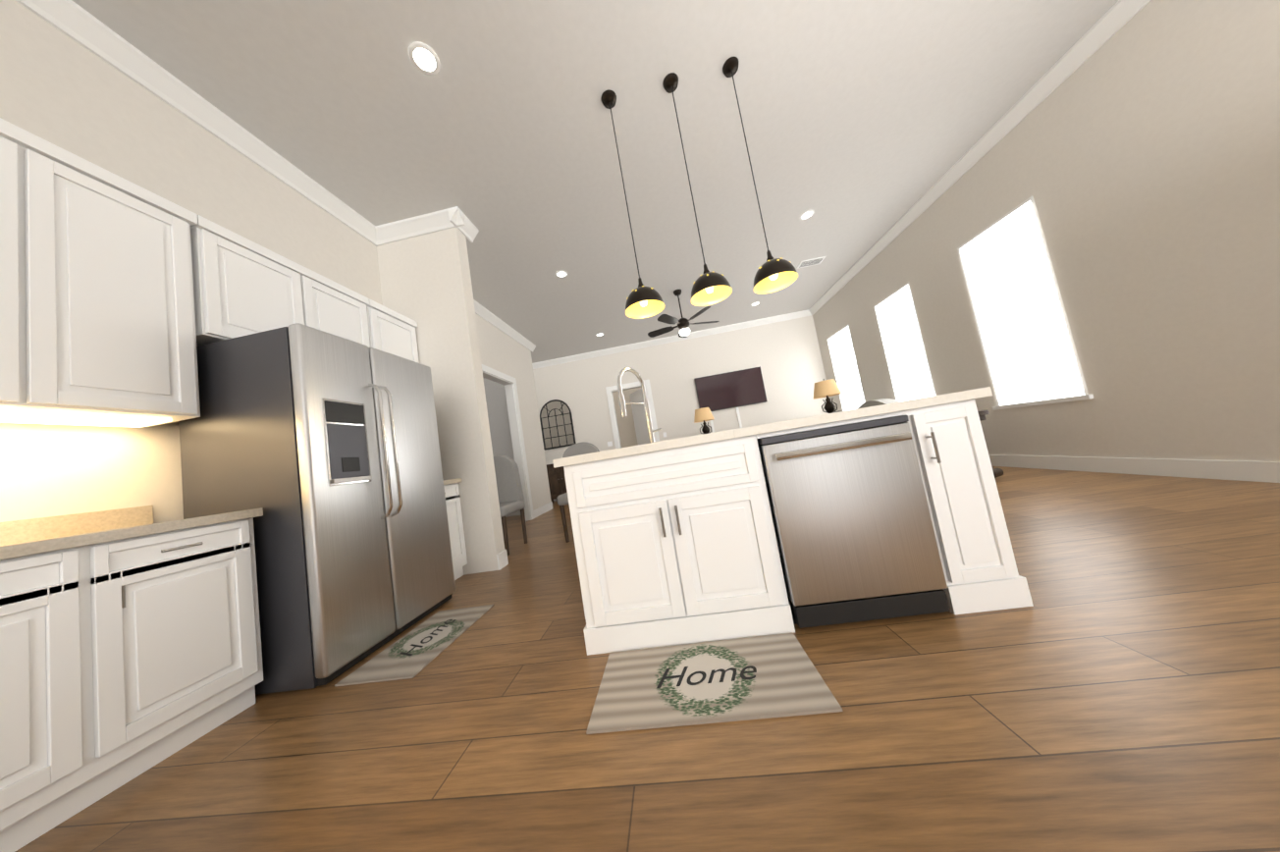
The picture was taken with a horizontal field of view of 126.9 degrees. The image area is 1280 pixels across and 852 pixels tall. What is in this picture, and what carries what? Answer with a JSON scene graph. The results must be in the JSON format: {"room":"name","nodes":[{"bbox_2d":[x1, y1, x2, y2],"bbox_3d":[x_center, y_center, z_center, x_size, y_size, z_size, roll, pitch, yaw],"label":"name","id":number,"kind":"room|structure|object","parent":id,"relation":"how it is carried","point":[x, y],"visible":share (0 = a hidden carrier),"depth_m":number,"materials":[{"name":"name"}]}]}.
{"room":"living room and kitchen","nodes":[
{"label":"living room and kitchen","id":0,"kind":"room"},
{"bbox_2d":[0,0,551,524],"bbox_3d":[-2.671,-0.300,2.381,0.150,3.600,9.150,-10,-5,5],"label":"wall","id":1,"kind":"structure","parent":0,"point":[61,88],"depth_m":1.74,"materials":[{"name":"paint"}]},
{"bbox_2d":[0,117,66,423],"bbox_3d":[-2.587,-0.621,1.034,0.344,1.130,0.580,-10,-5,5],"label":"upper cabinet","id":2,"kind":"object","parent":1,"relation":"attached to","point":[32,222],"depth_m":1.26,"materials":[{"name":"white wood"}]},
{"bbox_2d":[0,506,153,545],"bbox_3d":[-2.622,0.391,0.565,0.015,0.105,5.242,-10,-5,5],"label":"backsplash","id":3,"kind":"structure","parent":1,"relation":"attached to","point":[25,530],"depth_m":1.42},
{"bbox_2d":[11,149,208,426],"bbox_3d":[-2.545,-0.594,1.453,0.344,1.130,0.525,-10,-5,5],"label":"upper cabinet","id":4,"kind":"object","parent":1,"relation":"attached to","point":[135,280],"depth_m":1.48,"materials":[{"name":"white wood"}]},
{"bbox_2d":[14,0,386,246],"bbox_3d":[-3.003,-2.142,0.745,0.100,0.130,5.300,-10,-5,5],"label":"crown molding","id":5,"kind":"structure","parent":1,"relation":"attached to","point":[87,29],"depth_m":2.00,"materials":[{"name":"white wood"}]},
{"bbox_2d":[200,215,321,343],"bbox_3d":[-2.527,-0.782,2.030,0.344,0.675,0.550,-10,-5,5],"label":"upper cabinet","id":6,"kind":"object","parent":1,"relation":"attached to","point":[249,288],"depth_m":1.93,"materials":[{"name":"white wood"}]},
{"bbox_2d":[314,271,373,347],"bbox_3d":[-2.485,-0.754,2.452,0.344,0.675,0.550,-10,-5,5],"label":"upper cabinet","id":7,"kind":"object","parent":1,"relation":"attached to","point":[344,312],"depth_m":2.51,"materials":[{"name":"white wood"}]},
{"bbox_2d":[369,298,419,363],"bbox_3d":[-2.394,-0.495,2.979,0.344,1.130,0.517,-10,-5,5],"label":"upper cabinet","id":8,"kind":"object","parent":1,"relation":"attached to","point":[394,333],"depth_m":2.96,"materials":[{"name":"white wood"}]},
{"bbox_2d":[473,299,535,352],"bbox_3d":[-2.549,-1.845,5.338,0.100,0.130,3.650,-10,-5,5],"label":"crown molding","id":9,"kind":"structure","parent":1,"relation":"attached to","point":[480,310],"depth_m":5.76,"materials":[{"name":"white wood"}]},
{"bbox_2d":[481,364,533,521],"bbox_3d":[-2.318,0.349,5.023,0.171,2.630,1.870,-10,-5,5],"label":"trim","id":10,"kind":"structure","parent":1,"relation":"attached to","point":[513,409],"depth_m":5.83,"materials":[{"name":"white wood"}]},
{"bbox_2d":[533,501,552,518],"bbox_3d":[-1.906,1.651,6.313,0.016,0.140,0.940,-10,-5,5],"label":"baseboard","id":11,"kind":"structure","parent":1,"relation":"attached to","point":[538,511],"depth_m":6.27,"materials":[{"name":"white wood"}]},
{"bbox_2d":[376,227,504,575],"bbox_3d":[-2.062,-0.328,3.279,0.900,3.600,0.150,-10,-5,5],"label":"wall","id":12,"kind":"structure","parent":0,"point":[425,280],"depth_m":3.22,"materials":[{"name":"paint"}]},
{"bbox_2d":[375,206,470,243],"bbox_3d":[-2.242,-2.061,3.288,0.870,0.130,0.110,-10,-5,5],"label":"crown molding","id":13,"kind":"structure","parent":12,"relation":"attached to","point":[453,217],"depth_m":3.28,"materials":[{"name":"white wood"}]},
{"bbox_2d":[496,549,508,568],"bbox_3d":[-1.766,1.378,3.223,0.916,0.140,0.016,-10,-5,5],"label":"baseboard","id":14,"kind":"structure","parent":12,"relation":"attached to","point":[503,560],"depth_m":3.09,"materials":[{"name":"white wood"}]},
{"bbox_2d":[482,377,520,517],"bbox_3d":[-3.122,0.134,6.828,1.650,3.600,0.049,-10,-5,5],"label":"wall","id":15,"kind":"structure","parent":0,"point":[499,419],"depth_m":6.80,"materials":[{"name":"grey paint"}]},
{"bbox_2d":[72,0,1118,363],"bbox_3d":[-0.235,-2.441,3.864,11.400,0.060,14.200,-10,-5,5],"label":"ceiling","id":16,"kind":"structure","parent":0,"point":[868,126],"depth_m":2.65,"materials":[{"name":"paint"}]},
{"bbox_2d":[408,41,440,75],"bbox_3d":[-1.388,-2.363,2.060,0.176,0.006,0.176,-10,-5,5],"label":"recessed light","id":17,"kind":"object","parent":16,"relation":"in","point":[424,57],"visible":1,"depth_m":2.05,"materials":[{"name":"white plastic"}]},
{"bbox_2d":[555,269,567,277],"bbox_3d":[-1.134,-2.197,4.622,0.176,0.006,0.176,-10,-5,5],"label":"recessed light","id":18,"kind":"object","parent":16,"relation":"in","point":[560,274],"visible":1,"depth_m":4.62,"materials":[{"name":"white"}]},
{"bbox_2d":[600,89,664,319],"bbox_3d":[-0.102,-1.684,2.392,0.292,1.705,0.292,-10,-5,5],"label":"pendant light","id":19,"kind":"object","parent":16,"relation":"hanging from","point":[642,301],"visible":1,"depth_m":2.40,"materials":[{"name":"brown metal"}]},
{"bbox_2d":[647,289,719,337],"bbox_3d":[0.741,-2.000,5.734,1.301,0.824,1.258,-10,-5,5],"label":"fan","id":20,"kind":"object","parent":16,"relation":"hanging from","point":[683,324],"visible":0.98,"depth_m":5.61,"materials":[{"name":"black metal"}]},
{"bbox_2d":[662,72,732,306],"bbox_3d":[0.370,-1.765,2.351,0.292,1.705,0.292,-10,-5,5],"label":"pendant light","id":21,"kind":"object","parent":16,"relation":"hanging from","point":[709,288],"visible":1,"depth_m":2.35,"materials":[{"name":"brown metal"}]},
{"bbox_2d":[722,56,798,294],"bbox_3d":[0.812,-1.841,2.312,0.292,1.705,0.292,-10,-5,5],"label":"pendant light","id":22,"kind":"object","parent":16,"relation":"hanging from","point":[773,275],"visible":1,"depth_m":2.30,"materials":[{"name":"brown metal"}]},
{"bbox_2d":[800,210,814,219],"bbox_3d":[2.202,-2.780,4.209,0.176,0.006,0.176,-10,-5,5],"label":"recessed light","id":23,"kind":"object","parent":16,"relation":"in","point":[806,214],"visible":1,"depth_m":4.20,"materials":[{"name":"white"}]},
{"bbox_2d":[796,256,825,268],"bbox_3d":[2.921,-2.793,5.458,0.400,0.013,0.220,-10,-5,5],"label":"ceiling vent","id":24,"kind":"object","parent":16,"relation":"in","point":[810,262],"visible":1,"depth_m":5.44,"materials":[{"name":"white metal"}]},
{"bbox_2d":[612,387,641,447],"bbox_3d":[-0.054,-0.109,10.064,2.400,3.600,0.150,-10,-5,5],"label":"wall","id":25,"kind":"structure","parent":0,"point":[626,431],"depth_m":10.02,"materials":[{"name":"paint"}]},
{"bbox_2d":[15,466,1279,851],"bbox_3d":[0.357,1.159,3.573,11.400,0.060,14.200,-10,-5,5],"label":"floor","id":26,"kind":"structure","parent":0,"point":[1115,688],"depth_m":0.97,"materials":[{"name":"brown wood"}]},
{"bbox_2d":[0,537,137,851],"bbox_3d":[-2.203,0.888,0.893,0.614,0.875,0.590,-10,-5,5],"label":"base cabinet","id":27,"kind":"object","parent":26,"relation":"on","point":[130,644],"depth_m":1.05,"materials":[{"name":"white wood"}]},
{"bbox_2d":[0,507,263,561],"bbox_3d":[-2.381,0.362,-0.222,0.634,0.040,3.722,-10,-5,5],"label":"countertop","id":28,"kind":"structure","parent":27,"relation":"on","point":[96,537],"depth_m":1.19,"materials":[{"name":"beige stone"}]},
{"bbox_2d":[129,518,263,776],"bbox_3d":[-2.161,0.915,1.313,0.614,0.875,0.535,-10,-5,5],"label":"base cabinet","id":29,"kind":"object","parent":26,"relation":"on","point":[197,654],"depth_m":1.33,"materials":[{"name":"white wood"}]},
{"bbox_2d":[178,322,455,694],"bbox_3d":[-1.944,0.442,2.107,0.836,1.838,0.945,-10,-5,5],"label":"fridge","id":30,"kind":"object","parent":26,"relation":"on","point":[321,449],"visible":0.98,"depth_m":1.70,"materials":[{"name":"grey metal"}]},
{"bbox_2d":[334,604,493,686],"bbox_3d":[-1.247,1.250,1.883,0.410,0.009,0.700,-10,-5,5],"label":"area rug","id":31,"kind":"object","parent":26,"relation":"on","point":[413,653],"visible":0.98,"depth_m":1.78,"materials":[{"name":"grey fabric"}]},
{"bbox_2d":[443,482,467,580],"bbox_3d":[-2.010,1.014,2.843,0.614,0.875,0.517,-10,-5,5],"label":"base cabinet","id":32,"kind":"object","parent":26,"relation":"on","point":[452,492],"depth_m":2.96,"materials":[{"name":"white wood"}]},
{"bbox_2d":[443,479,461,486],"bbox_3d":[-2.074,0.562,2.876,0.634,0.040,0.522,-10,-5,5],"label":"countertop","id":33,"kind":"structure","parent":32,"relation":"on","point":[446,482],"depth_m":2.96,"materials":[{"name":"beige stone"}]},
{"bbox_2d":[493,455,527,555],"bbox_3d":[-1.723,0.914,3.789,0.500,1.129,0.530,-10,-5,5],"label":"chair","id":34,"kind":"object","parent":26,"relation":"on","point":[509,490],"visible":0.52,"depth_m":3.92,"materials":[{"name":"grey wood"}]},
{"bbox_2d":[546,463,566,503],"bbox_3d":[-1.546,1.307,7.816,1.360,0.940,0.488,-10,-5,5],"label":"sideboard","id":35,"kind":"object","parent":26,"relation":"on","point":[557,481],"visible":0.35,"depth_m":7.64,"materials":[{"name":"brown wood"}]},
{"bbox_2d":[556,441,599,542],"bbox_3d":[-0.702,0.755,3.900,0.500,1.129,0.530,-10,-5,5],"label":"chair","id":36,"kind":"object","parent":26,"relation":"on","point":[582,448],"visible":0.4,"depth_m":4.02,"materials":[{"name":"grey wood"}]},
{"bbox_2d":[586,632,842,734],"bbox_3d":[0.242,0.951,1.214,0.810,0.009,0.405,-10,-5,5],"label":"area rug","id":37,"kind":"object","parent":26,"relation":"on","point":[766,676],"visible":1,"depth_m":1.16,"materials":[{"name":"grey fabric"}]},
{"bbox_2d":[553,390,1033,655],"bbox_3d":[0.679,0.508,2.054,1.898,0.875,1.393,-10,-5,5],"label":"kitchen island","id":38,"kind":"object","parent":26,"relation":"on","point":[888,510],"depth_m":1.41,"materials":[{"name":"white wood"}]},
{"bbox_2d":[552,429,733,465],"bbox_3d":[0.074,0.151,2.168,0.855,0.040,1.376,-10,-5,5],"label":"island countertop","id":39,"kind":"structure","parent":38,"relation":"on","point":[723,434],"depth_m":1.48,"materials":[{"name":"beige stone"}]},
{"bbox_2d":[617,367,654,441],"bbox_3d":[-0.025,-0.128,2.110,0.190,0.533,0.249,-10,-5,5],"label":"faucet","id":40,"kind":"object","parent":39,"relation":"on","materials":[{"name":"silver metal"}]},
{"bbox_2d":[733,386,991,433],"bbox_3d":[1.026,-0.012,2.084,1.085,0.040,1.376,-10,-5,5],"label":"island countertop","id":41,"kind":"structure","parent":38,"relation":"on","point":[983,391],"depth_m":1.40,"materials":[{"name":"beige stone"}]},
{"bbox_2d":[834,398,898,412],"bbox_3d":[3.949,0.142,5.720,0.995,1.120,2.340,-10,-5,5],"label":"sofa","id":42,"kind":"object","parent":26,"relation":"on","point":[880,401],"visible":0.02,"depth_m":5.57,"materials":[{"name":"fabric"}]},
{"bbox_2d":[977,409,1003,478],"bbox_3d":[3.505,0.252,3.723,0.656,0.730,0.867,-10,-5,5],"label":"end table","id":43,"kind":"object","parent":26,"relation":"on","point":[997,472],"visible":0.08,"depth_m":3.31,"materials":[{"name":"brown wood"}]},
{"bbox_3d":[1.415,0.694,6.318,0.440,0.950,0.440,-10,-5,5],"label":"side table","id":44,"kind":"object","parent":26,"relation":"on","visible":0},
{"bbox_2d":[693,407,714,433],"bbox_3d":[1.287,-0.086,6.381,0.410,0.630,0.410,-10,-5,5],"label":"lamp","id":45,"kind":"object","parent":44,"relation":"on","point":[703,414],"visible":0.83,"depth_m":6.27,"materials":[{"name":"beige fabric"}]},
{"bbox_3d":[3.204,0.307,5.179,0.440,0.950,0.440,-10,-5,5],"label":"side table","id":46,"kind":"object","parent":26,"relation":"on","visible":0},
{"bbox_2d":[813,378,841,413],"bbox_3d":[3.076,-0.473,5.242,0.410,0.630,0.410,-10,-5,5],"label":"lamp","id":47,"kind":"object","parent":46,"relation":"on","point":[826,389],"visible":0.85,"depth_m":5.15,"materials":[{"name":"beige fabric"}]},
{"bbox_2d":[533,315,831,464],"bbox_3d":[0.471,-0.357,8.065,8.460,3.600,0.150,-10,-5,5],"label":"wall","id":48,"kind":"structure","parent":0,"point":[785,355],"depth_m":7.95,"materials":[{"name":"paint"}]},
{"bbox_2d":[539,399,576,450],"bbox_3d":[-2.143,-0.062,8.210,0.844,1.252,0.040,-10,-5,5],"label":"arched mirror","id":49,"kind":"object","parent":48,"relation":"attached to","point":[557,423],"visible":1,"depth_m":8.21,"materials":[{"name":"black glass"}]},
{"bbox_2d":[605,379,659,448],"bbox_3d":[-0.095,0.225,8.074,1.130,2.640,0.171,-10,-5,5],"label":"door frame","id":50,"kind":"structure","parent":48,"relation":"attached to","point":[611,401],"depth_m":8.06,"materials":[{"name":"white wood"}]},
{"bbox_2d":[629,386,649,445],"bbox_3d":[0.113,0.285,8.490,0.551,2.500,0.725,-10,-5,5],"label":"door leaf","id":51,"kind":"structure","parent":48,"relation":"in","point":[640,424],"depth_m":8.56,"materials":[{"name":"white wood"}]},
{"bbox_2d":[532,310,807,369],"bbox_3d":[0.120,-2.062,8.084,8.040,0.130,0.100,-10,-5,5],"label":"crown molding","id":52,"kind":"structure","parent":48,"relation":"attached to","point":[804,313],"depth_m":8.02,"materials":[{"name":"white wood"}]},
{"bbox_2d":[709,407,742,432],"bbox_3d":[2.156,0.296,7.769,0.720,1.423,0.020,-10,-5,5],"label":"cord cover","id":53,"kind":"object","parent":48,"relation":"attached to","point":[738,417],"visible":0.21,"depth_m":7.78,"materials":[{"name":"white plastic"}]},
{"bbox_2d":[693,366,767,411],"bbox_3d":[2.209,-0.879,7.817,1.610,0.875,0.045,-10,-5,5],"label":"tv","id":54,"kind":"object","parent":48,"relation":"attached to","point":[731,390],"visible":0.88,"depth_m":7.79,"materials":[{"name":"black"}]},
{"bbox_2d":[812,0,1279,461],"bbox_3d":[4.038,-1.392,2.518,0.150,3.600,10.600,-10,-5,5],"label":"wall","id":55,"kind":"structure","parent":0,"point":[1137,156],"depth_m":2.51,"materials":[{"name":"paint"}]},
{"bbox_2d":[826,323,865,411],"bbox_3d":[4.418,-1.023,6.791,0.105,2.051,0.970,-10,-5,5],"label":"window","id":56,"kind":"structure","parent":55,"relation":"in","point":[845,366],"depth_m":6.86,"materials":[{"name":"white glass"}]},
{"bbox_2d":[873,281,936,401],"bbox_3d":[4.253,-1.131,5.118,0.105,2.051,0.900,-10,-5,5],"label":"window","id":57,"kind":"structure","parent":55,"relation":"in","point":[905,352],"depth_m":5.16,"materials":[{"name":"white glass"}]},
{"bbox_2d":[807,0,1151,316],"bbox_3d":[3.635,-3.078,2.667,0.100,0.130,10.300,-10,-5,5],"label":"crown molding","id":58,"kind":"structure","parent":55,"relation":"attached to","point":[1122,11],"depth_m":3.14,"materials":[{"name":"white wood"}]},
{"bbox_2d":[957,195,1093,410],"bbox_3d":[4.091,-1.237,3.479,0.105,2.051,0.900,-10,-5,5],"label":"window","id":59,"kind":"structure","parent":55,"relation":"in","point":[1027,342],"depth_m":3.45,"materials":[{"name":"white glass"}]},
{"bbox_2d":[988,454,1279,482],"bbox_3d":[4.237,0.323,2.387,0.016,0.140,10.300,-10,-5,5],"label":"baseboard","id":60,"kind":"structure","parent":55,"relation":"attached to","point":[1253,471],"depth_m":2.63,"materials":[{"name":"white wood"}]}
]}

